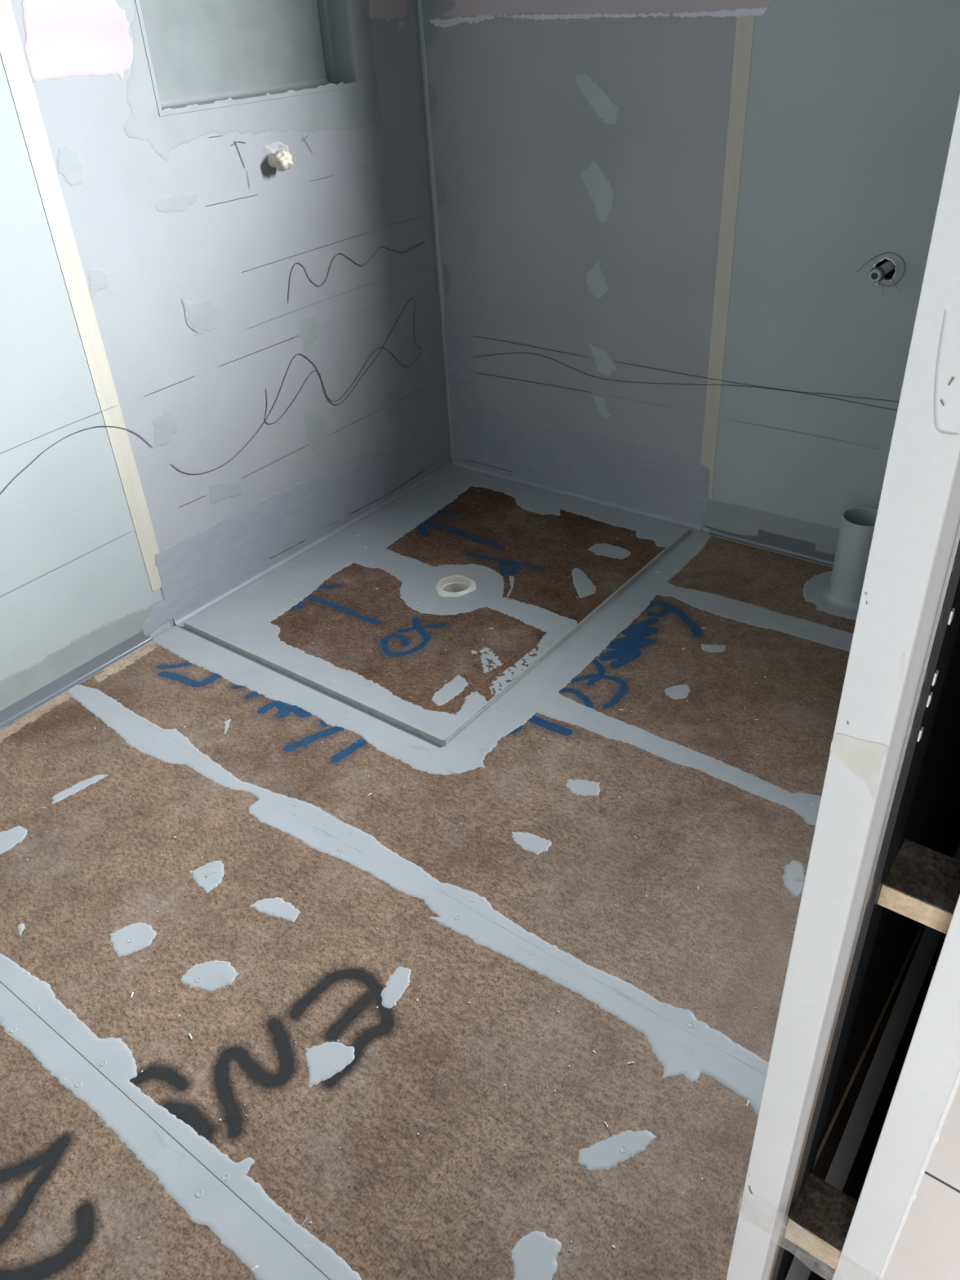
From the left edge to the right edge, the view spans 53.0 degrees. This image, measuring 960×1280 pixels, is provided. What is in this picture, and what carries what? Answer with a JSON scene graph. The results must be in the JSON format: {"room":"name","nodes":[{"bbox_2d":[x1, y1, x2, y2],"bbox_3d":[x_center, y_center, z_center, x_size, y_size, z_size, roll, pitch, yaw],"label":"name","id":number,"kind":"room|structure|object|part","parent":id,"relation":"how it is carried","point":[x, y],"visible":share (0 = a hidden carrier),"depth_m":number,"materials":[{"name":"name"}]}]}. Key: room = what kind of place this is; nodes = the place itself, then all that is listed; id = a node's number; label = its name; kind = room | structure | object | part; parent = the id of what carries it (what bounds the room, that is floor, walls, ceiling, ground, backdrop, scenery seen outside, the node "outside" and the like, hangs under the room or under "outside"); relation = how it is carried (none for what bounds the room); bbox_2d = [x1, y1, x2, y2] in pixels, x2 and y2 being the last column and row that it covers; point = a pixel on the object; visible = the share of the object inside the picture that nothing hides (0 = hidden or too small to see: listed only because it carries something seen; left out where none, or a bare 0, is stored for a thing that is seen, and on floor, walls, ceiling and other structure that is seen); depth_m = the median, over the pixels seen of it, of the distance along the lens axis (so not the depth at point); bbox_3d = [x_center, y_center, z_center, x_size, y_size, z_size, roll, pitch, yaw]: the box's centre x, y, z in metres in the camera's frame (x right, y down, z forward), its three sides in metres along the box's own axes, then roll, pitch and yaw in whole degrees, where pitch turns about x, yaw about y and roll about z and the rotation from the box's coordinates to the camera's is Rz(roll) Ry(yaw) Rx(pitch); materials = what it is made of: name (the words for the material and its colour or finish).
{"room":"building under construction","nodes":[
{"label":"building under construction","id":0,"kind":"room"},
{"bbox_2d":[0,0,451,711],"bbox_3d":[-1.048,-0.957,1.850,0.103,2.400,2.863,21,41,31],"label":"wall","id":1,"kind":"structure","parent":0,"point":[214,357],"depth_m":2.39,"materials":[{"name":"grey paint"}]},
{"bbox_2d":[0,631,153,729],"bbox_3d":[-1.337,0.350,2.055,0.015,0.036,1.545,21,41,31],"label":"trim","id":2,"kind":"structure","parent":1,"relation":"attached to","point":[60,686],"depth_m":2.40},
{"bbox_3d":[-0.560,-1.339,2.382,0.077,0.012,0.642,21,41,31],"label":"niche sill","id":3,"kind":"part","parent":1,"relation":"part of","materials":[{"name":"grey paint"}]},
{"bbox_2d":[267,149,293,171],"bbox_3d":[-0.490,-1.209,2.408,0.059,0.064,0.085,21,41,31],"label":"pipe","id":4,"kind":"object","parent":1,"relation":"attached to","point":[282,160],"visible":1,"depth_m":2.39,"materials":[{"name":"beige plastic"}]},
{"bbox_2d":[173,459,453,626],"bbox_3d":[-0.455,-0.338,3.002,0.019,0.026,1.225,21,41,31],"label":"trim","id":5,"kind":"structure","parent":1,"relation":"attached to","point":[188,615],"depth_m":2.93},
{"bbox_2d":[0,467,959,1279],"bbox_3d":[0.255,1.220,0.790,4.600,0.163,4.900,21,41,31],"label":"floor","id":6,"kind":"structure","parent":0,"point":[496,1181],"depth_m":1.76,"materials":[{"name":"brown wood"}]},
{"bbox_2d":[183,622,444,746],"bbox_3d":[-0.436,0.091,2.374,0.904,0.013,0.016,21,41,31],"label":"bar","id":7,"kind":"object","parent":6,"relation":"on","point":[317,685],"visible":1,"depth_m":2.34,"materials":[{"name":"metal"}]},
{"bbox_2d":[26,484,840,1270],"bbox_3d":[-0.025,0.228,2.143,1.812,0.002,2.241,21,41,31],"label":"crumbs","id":8,"kind":"object","parent":6,"relation":"on","point":[189,1034],"visible":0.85,"depth_m":1.65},
{"bbox_2d":[435,574,475,596],"bbox_3d":[-0.070,-0.106,2.736,0.120,0.118,0.117,21,41,31],"label":"floor drain","id":9,"kind":"object","parent":6,"relation":"on","point":[457,585],"visible":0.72,"depth_m":2.74,"materials":[{"name":"beige plastic"}]},
{"bbox_2d":[440,577,470,592],"bbox_3d":[-0.067,-0.106,2.740,0.087,0.114,0.087,21,41,31],"label":"hole","id":10,"kind":"object","parent":9,"relation":"attached to","point":[446,584],"depth_m":2.74,"materials":[{"name":"beige plastic"}]},
{"bbox_2d":[443,528,691,745],"bbox_3d":[0.273,-0.053,2.521,0.016,0.013,1.185,21,41,31],"label":"bar","id":11,"kind":"object","parent":6,"relation":"on","point":[608,600],"visible":1,"depth_m":2.43,"materials":[{"name":"metal"}]},
{"bbox_2d":[822,506,877,609],"bbox_3d":[0.976,-0.213,2.494,0.140,0.235,0.140,21,41,31],"label":"pipe","id":12,"kind":"object","parent":6,"relation":"on","point":[844,591],"visible":0.63,"depth_m":2.47,"materials":[{"name":"grey plastic"}]},
{"bbox_2d":[421,0,959,560],"bbox_3d":[0.636,-1.350,2.275,1.936,2.400,0.116,21,41,31],"label":"wall","id":13,"kind":"structure","parent":0,"point":[664,225],"depth_m":2.53,"materials":[{"name":"grey paint"}]},
{"bbox_2d":[417,0,453,460],"bbox_3d":[-0.157,-1.618,2.729,0.009,2.380,0.009,21,41,31],"label":"trim","id":14,"kind":"structure","parent":13,"relation":"attached to","point":[420,10],"depth_m":2.91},
{"bbox_2d":[453,458,702,532],"bbox_3d":[0.281,-0.482,3.146,0.958,0.026,0.019,21,41,31],"label":"trim","id":15,"kind":"structure","parent":13,"relation":"attached to","point":[620,506],"depth_m":3.12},
{"bbox_2d":[708,527,834,567],"bbox_3d":[1.056,-0.188,2.644,0.925,0.018,0.015,21,41,31],"label":"trim","id":16,"kind":"structure","parent":13,"relation":"attached to","point":[721,534],"depth_m":2.79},
{"bbox_2d":[868,260,895,282],"bbox_3d":[0.949,-0.868,2.243,0.033,0.033,0.178,21,41,31],"label":"pipe","id":17,"kind":"object","parent":13,"relation":"attached to","point":[876,274],"visible":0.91,"depth_m":2.19,"materials":[{"name":"grey metal"}]},
{"bbox_3d":[0.580,-0.343,0.786,0.137,2.400,2.863,21,41,31],"label":"wall","id":18,"kind":"structure","parent":0,"visible":0},
{"bbox_2d":[726,95,959,1279],"bbox_3d":[0.846,-0.398,1.165,0.125,2.080,1.976,21,41,31],"label":"door frame","id":19,"kind":"structure","parent":18,"relation":"in","point":[892,776],"depth_m":0.63,"materials":[{"name":"white paint"}]},
{"bbox_2d":[784,1172,857,1269],"bbox_3d":[0.300,0.509,0.846,0.045,0.034,0.048,21,41,31],"label":"block","id":20,"kind":"object","parent":19,"relation":"attached to","point":[820,1221],"visible":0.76,"depth_m":0.83,"materials":[{"name":"brown wood"}]},
{"bbox_2d":[785,848,959,1279],"bbox_3d":[0.688,0.581,1.554,0.027,0.005,1.391,19,40,30],"label":"batten","id":21,"kind":"object","parent":19,"relation":"on","point":[801,1268],"visible":0.75,"depth_m":1.45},
{"bbox_3d":[0.773,0.492,1.677,0.004,0.006,1.646,21,41,31],"label":"plate","id":22,"kind":"part","parent":19,"relation":"part of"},
{"bbox_2d":[877,839,959,934],"bbox_3d":[0.306,0.167,0.631,0.071,0.020,0.048,21,41,31],"label":"block","id":23,"kind":"object","parent":19,"relation":"attached to","point":[922,884],"visible":1,"depth_m":0.63,"materials":[{"name":"brown wood"}]}
]}

